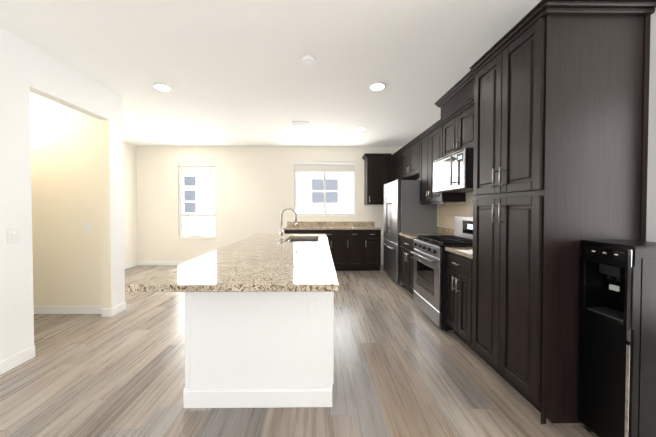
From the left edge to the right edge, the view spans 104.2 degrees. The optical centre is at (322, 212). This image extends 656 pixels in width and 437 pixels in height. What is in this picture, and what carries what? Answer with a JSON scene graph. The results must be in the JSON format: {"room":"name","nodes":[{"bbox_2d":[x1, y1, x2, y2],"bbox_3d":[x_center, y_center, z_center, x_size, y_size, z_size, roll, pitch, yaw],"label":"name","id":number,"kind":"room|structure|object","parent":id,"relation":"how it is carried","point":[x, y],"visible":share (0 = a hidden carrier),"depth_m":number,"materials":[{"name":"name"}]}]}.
{"room":"kitchen","nodes":[
{"label":"kitchen","id":0,"kind":"room"},
{"bbox_2d":[0,27,124,361],"bbox_3d":[-2.581,-0.073,0.484,0.120,2.740,5.590,0,1,-1],"label":"wall","id":1,"kind":"structure","parent":0,"point":[26,68],"depth_m":2.21,"materials":[{"name":"white paint"}]},
{"bbox_2d":[7,229,18,243],"bbox_3d":[-2.532,0.191,2.094,0.010,0.120,0.080,0,1,-1],"label":"light switch","id":2,"kind":"object","parent":1,"relation":"attached to","point":[12,236],"visible":1,"depth_m":2.09,"materials":[{"name":"white plastic"}]},
{"bbox_2d":[0,346,34,374],"bbox_3d":[-2.509,1.256,-0.019,0.013,0.100,4.540,0,1,-1],"label":"baseboard","id":3,"kind":"structure","parent":1,"relation":"attached to","point":[10,363],"depth_m":2.11,"materials":[{"name":"white wood"}]},
{"bbox_2d":[110,302,126,310],"bbox_3d":[-3.362,1.201,3.300,1.653,0.100,0.017,0,1,-1],"label":"baseboard","id":4,"kind":"structure","parent":1,"relation":"attached to","point":[123,306],"depth_m":3.21,"materials":[{"name":"white wood"}]},
{"bbox_2d":[30,92,101,305],"bbox_3d":[-3.984,-0.117,3.205,2.630,2.740,0.120,0,1,-1],"label":"wall","id":5,"kind":"structure","parent":0,"point":[65,180],"depth_m":3.15,"materials":[{"name":"paint"}]},
{"bbox_2d":[34,306,109,314],"bbox_3d":[-3.983,1.204,3.160,2.630,0.100,0.013,0,1,-1],"label":"baseboard","id":6,"kind":"structure","parent":5,"relation":"attached to","point":[37,309],"depth_m":3.16,"materials":[{"name":"white wood"}]},
{"bbox_2d":[85,223,90,232],"bbox_3d":[-2.898,0.183,3.155,0.080,0.120,0.010,0,1,-1],"label":"hall light switch","id":7,"kind":"object","parent":5,"relation":"attached to","point":[87,227],"visible":1,"depth_m":3.15,"materials":[{"name":"white plastic"}]},
{"bbox_2d":[123,142,137,264],"bbox_3d":[-4.292,-0.140,4.556,0.120,2.740,2.590,0,1,-1],"label":"wall","id":8,"kind":"structure","parent":0,"point":[130,202],"depth_m":5.65,"materials":[{"name":"paint"}]},
{"bbox_2d":[125,261,137,268],"bbox_3d":[-4.224,1.181,4.569,0.017,0.100,2.570,0,1,-1],"label":"baseboard","id":9,"kind":"structure","parent":8,"relation":"attached to","point":[133,264],"depth_m":5.66,"materials":[{"name":"white wood"}]},
{"bbox_2d":[136,146,401,264],"bbox_3d":[-1.171,-0.162,5.943,6.390,2.740,0.120,0,1,-1],"label":"wall","id":10,"kind":"structure","parent":0,"point":[254,190],"depth_m":5.87,"materials":[{"name":"paint"}]},
{"bbox_2d":[138,261,186,265],"bbox_3d":[-2.530,1.159,5.885,3.430,0.100,0.013,0,1,-1],"label":"baseboard","id":11,"kind":"structure","parent":10,"relation":"attached to","point":[140,263],"depth_m":5.87,"materials":[{"name":"white wood"}]},
{"bbox_2d":[178,163,215,238],"bbox_3d":[-2.871,-0.274,5.896,0.870,1.735,0.105,0,1,-1],"label":"window","id":12,"kind":"structure","parent":10,"relation":"in","point":[197,168],"depth_m":5.89,"materials":[{"name":"plastic"}]},
{"bbox_2d":[294,162,355,215],"bbox_3d":[0.067,-0.552,5.921,1.435,1.260,0.105,0,1,-1],"label":"window","id":13,"kind":"structure","parent":10,"relation":"in","point":[325,167],"depth_m":5.91,"materials":[{"name":"plastic"}]},
{"bbox_2d":[362,153,391,204],"bbox_3d":[1.207,-0.736,5.696,0.580,1.096,0.397,0,1,-1],"label":"upper cabinet","id":14,"kind":"object","parent":10,"relation":"attached to","point":[377,171],"visible":0.83,"depth_m":5.54,"materials":[{"name":"brown wood"}]},
{"bbox_2d":[0,0,540,146],"bbox_3d":[-0.934,-1.514,1.782,8.900,0.100,8.400,0,1,-1],"label":"ceiling","id":15,"kind":"structure","parent":0,"point":[239,72],"depth_m":2.44,"materials":[{"name":"paint"}]},
{"bbox_2d":[123,111,133,115],"bbox_3d":[-2.915,-1.490,3.813,0.176,0.013,0.176,0,1,-1],"label":"recessed light","id":16,"kind":"object","parent":15,"relation":"in","point":[128,113],"visible":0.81,"depth_m":3.81,"materials":[{"name":"white"}]},
{"bbox_2d":[154,83,170,90],"bbox_3d":[-1.877,-1.477,3.003,0.176,0.013,0.176,0,1,-1],"label":"recessed light","id":17,"kind":"object","parent":15,"relation":"in","point":[161,87],"visible":0.98,"depth_m":2.99,"materials":[{"name":"white"}]},
{"bbox_2d":[290,121,310,124],"bbox_3d":[-0.359,-1.498,4.259,0.340,0.014,0.200,0,1,-1],"label":"ceiling vent","id":18,"kind":"object","parent":15,"relation":"in","point":[300,122],"visible":0.98,"depth_m":4.23,"materials":[{"name":"white metal"}]},
{"bbox_2d":[302,55,314,65],"bbox_3d":[-0.131,-1.457,2.451,0.132,0.036,0.132,0,1,-1],"label":"smoke detector","id":19,"kind":"object","parent":15,"relation":"attached to","point":[308,60],"visible":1,"depth_m":2.42,"materials":[{"name":"white plastic"}]},
{"bbox_2d":[355,127,364,130],"bbox_3d":[0.688,-1.503,4.579,0.176,0.013,0.176,0,1,-1],"label":"recessed light","id":20,"kind":"object","parent":15,"relation":"in","point":[360,129],"visible":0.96,"depth_m":4.58,"materials":[{"name":"white"}]},
{"bbox_2d":[370,83,384,90],"bbox_3d":[0.649,-1.477,2.989,0.176,0.013,0.176,0,1,-1],"label":"recessed light","id":21,"kind":"object","parent":15,"relation":"in","point":[377,86],"visible":0.94,"depth_m":2.97,"materials":[{"name":"white"}]},
{"bbox_2d":[0,265,598,436],"bbox_3d":[-0.946,1.306,2.978,8.900,0.100,10.700,0,1,-1],"label":"floor","id":22,"kind":"structure","parent":0,"point":[405,365],"depth_m":1.91,"materials":[{"name":"brown wood"}]},
{"bbox_2d":[183,239,333,407],"bbox_3d":[-0.426,0.825,2.846,0.986,0.868,2.368,0,1,-1],"label":"kitchen island","id":23,"kind":"object","parent":22,"relation":"on","point":[259,349],"visible":0.6,"depth_m":1.67,"materials":[{"name":"white paint"}]},
{"bbox_2d":[128,234,338,291],"bbox_3d":[-0.473,0.371,2.678,1.100,0.039,2.700,0,1,-1],"label":"island countertop","id":24,"kind":"structure","parent":23,"relation":"on","point":[264,263],"depth_m":1.63,"materials":[{"name":"stone"}]},
{"bbox_2d":[279,208,296,238],"bbox_3d":[-0.446,0.136,3.351,0.239,0.406,0.086,0,1,-1],"label":"faucet","id":25,"kind":"object","parent":24,"relation":"on","point":[281,231],"visible":1,"depth_m":3.35,"materials":[{"name":"silver metal"}]},
{"bbox_2d":[288,239,318,241],"bbox_3d":[-0.250,0.486,3.372,0.416,0.208,0.656,0,1,-1],"label":"sink basin","id":26,"kind":"object","parent":24,"relation":"in","point":[303,240],"visible":0.1,"depth_m":3.69,"materials":[{"name":"silver metal"}]},
{"bbox_2d":[284,230,315,233],"bbox_3d":[-0.450,0.780,5.583,0.664,0.868,0.637,0,1,-1],"label":"base cabinet","id":27,"kind":"object","parent":22,"relation":"on","point":[285,231],"depth_m":5.26,"materials":[{"name":"brown wood"}]},
{"bbox_2d":[316,230,347,270],"bbox_3d":[0.148,0.780,5.589,0.788,0.868,0.637,0,1,-1],"label":"base cabinet","id":28,"kind":"object","parent":22,"relation":"on","point":[337,239],"depth_m":5.28,"materials":[{"name":"brown wood"}]},
{"bbox_2d":[283,221,380,229],"bbox_3d":[0.208,0.273,5.577,2.020,0.139,0.647,0,1,-1],"label":"countertop","id":29,"kind":"structure","parent":28,"relation":"on","point":[334,226],"depth_m":5.68,"materials":[{"name":"stone"}]},
{"bbox_2d":[348,230,367,270],"bbox_3d":[0.663,0.780,5.595,0.498,0.868,0.637,0,1,-1],"label":"base cabinet","id":30,"kind":"object","parent":22,"relation":"on","point":[355,250],"depth_m":5.28,"materials":[{"name":"brown wood"}]},
{"bbox_2d":[368,230,380,270],"bbox_3d":[1.001,0.780,5.598,0.434,0.868,0.637,0,1,-1],"label":"base cabinet","id":31,"kind":"object","parent":22,"relation":"on","point":[374,236],"depth_m":5.28,"materials":[{"name":"brown wood"}]},
{"bbox_2d":[400,236,413,294],"bbox_3d":[1.585,0.809,3.827,0.674,0.868,0.777,0,1,-1],"label":"base cabinet","id":32,"kind":"object","parent":22,"relation":"on","point":[406,263],"visible":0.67,"depth_m":3.85,"materials":[{"name":"brown wood"}]},
{"bbox_2d":[399,227,454,239],"bbox_3d":[1.597,0.302,3.819,0.652,0.139,0.777,0,1,-1],"label":"countertop","id":33,"kind":"structure","parent":32,"relation":"on","point":[444,231],"depth_m":3.92,"materials":[{"name":"stone"}]},
{"bbox_2d":[382,179,436,286],"bbox_3d":[1.545,0.327,4.693,0.728,1.802,0.910,0,1,-1],"label":"refrigerator","id":34,"kind":"object","parent":22,"relation":"on","point":[405,211],"visible":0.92,"depth_m":4.24,"materials":[{"name":"silver metal"}]},
{"bbox_2d":[411,216,472,330],"bbox_3d":[1.533,0.650,3.053,0.734,1.210,0.752,0,1,-1],"label":"range","id":35,"kind":"object","parent":22,"relation":"on","point":[430,276],"visible":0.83,"depth_m":2.92,"materials":[{"name":"silver metal"}]},
{"bbox_2d":[446,251,480,356],"bbox_3d":[1.599,0.831,2.451,0.674,0.868,0.444,0,1,-1],"label":"base cabinet","id":36,"kind":"object","parent":22,"relation":"on","point":[459,299],"visible":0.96,"depth_m":2.41,"materials":[{"name":"brown wood"}]},
{"bbox_2d":[445,247,472,258],"bbox_3d":[1.610,0.325,2.443,0.652,0.139,0.444,0,1,-1],"label":"countertop","id":37,"kind":"structure","parent":36,"relation":"on","point":[467,252],"depth_m":2.44,"materials":[{"name":"stone"}]},
{"bbox_2d":[469,0,655,423],"bbox_3d":[1.604,0.018,1.843,0.677,2.513,0.740,0,1,-1],"label":"pantry cabinet","id":38,"kind":"object","parent":22,"relation":"on","point":[561,108],"visible":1,"depth_m":1.54,"materials":[{"name":"brown wood"}]},
{"bbox_2d":[578,240,655,436],"bbox_3d":[1.699,0.722,1.403,0.322,1.120,0.264,0,1,-1],"label":"water dispenser","id":39,"kind":"object","parent":22,"relation":"on","point":[617,347],"visible":1,"depth_m":1.34,"materials":[{"name":"metal"}]},
{"bbox_2d":[417,178,474,226],"bbox_3d":[1.986,-0.126,3.744,0.120,2.740,4.340,0,1,-1],"label":"wall","id":40,"kind":"structure","parent":0,"point":[470,196],"depth_m":3.38,"materials":[{"name":"paint"}]},
{"bbox_2d":[391,154,418,181],"bbox_3d":[1.747,-0.713,5.524,0.317,1.056,0.752,0,1,-1],"label":"upper cabinet","id":41,"kind":"object","parent":40,"relation":"attached to","point":[394,161],"depth_m":5.52,"materials":[{"name":"brown wood"}]},
{"bbox_2d":[399,138,418,177],"bbox_3d":[1.756,-0.949,4.666,0.317,0.556,0.945,0,1,-1],"label":"upper cabinet","id":42,"kind":"object","parent":40,"relation":"attached to","point":[409,156],"depth_m":4.67,"materials":[{"name":"brown wood"}]},
{"bbox_2d":[419,122,465,201],"bbox_3d":[1.765,-0.685,3.805,0.317,1.056,0.777,0,1,-1],"label":"upper cabinet","id":43,"kind":"object","parent":40,"relation":"attached to","point":[429,144],"depth_m":3.78,"materials":[{"name":"brown wood"}]},
{"bbox_2d":[438,201,472,228],"bbox_3d":[1.930,0.098,3.214,0.002,0.490,1.987,0,1,-1],"label":"tile backsplash","id":44,"kind":"structure","parent":40,"relation":"attached to","point":[448,212],"depth_m":3.76,"materials":[{"name":"beige tile"}]},
{"bbox_2d":[439,102,473,158],"bbox_3d":[1.772,-0.945,3.029,0.317,0.510,0.760,0,1,-1],"label":"upper cabinet","id":45,"kind":"object","parent":40,"relation":"attached to","point":[450,131],"depth_m":3.01,"materials":[{"name":"brown wood"}]},
{"bbox_2d":[433,148,473,192],"bbox_3d":[1.678,-0.475,3.036,0.500,0.420,0.752,0,1,-1],"label":"microwave","id":46,"kind":"object","parent":45,"relation":"attached to","point":[452,172],"visible":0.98,"depth_m":2.84,"materials":[{"name":"metal"}]},
{"bbox_2d":[439,74,473,121],"bbox_3d":[1.757,-1.320,3.023,0.347,0.230,0.760,0,1,-1],"label":"upper cabinet","id":47,"kind":"object","parent":40,"relation":"attached to","point":[455,101],"depth_m":2.97,"materials":[{"name":"brown wood"}]},
{"bbox_2d":[646,7,655,241],"bbox_3d":[2.684,-0.090,1.522,1.470,2.740,0.120,0,1,-1],"label":"wall","id":48,"kind":"structure","parent":0,"point":[651,208],"depth_m":1.50,"materials":[{"name":"white paint"}]},
{"label":"outside","id":49,"kind":"structure","parent":0,"visible":0},
{"bbox_2d":[182,172,353,234],"bbox_3d":[-1.057,-0.842,8.993,16.000,10.000,0.001,0,1,-1],"label":"facade","id":50,"kind":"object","parent":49,"point":[347,190],"depth_m":8.99,"materials":[{"name":"white"}]},
{"bbox_2d":[182,174,198,227],"bbox_3d":[-4.606,-0.406,8.910,0.600,1.890,0.050,0,1,-1],"label":"window","id":51,"kind":"structure","parent":50,"relation":"attached to","point":[189,205],"depth_m":8.90,"materials":[{"name":"white"}]},
{"bbox_2d":[309,177,339,204],"bbox_3d":[0.099,-0.766,8.961,1.090,1.010,0.030,0,1,-1],"label":"window","id":52,"kind":"structure","parent":50,"relation":"attached to","point":[315,183],"depth_m":8.95,"materials":[{"name":"white"}]}
]}

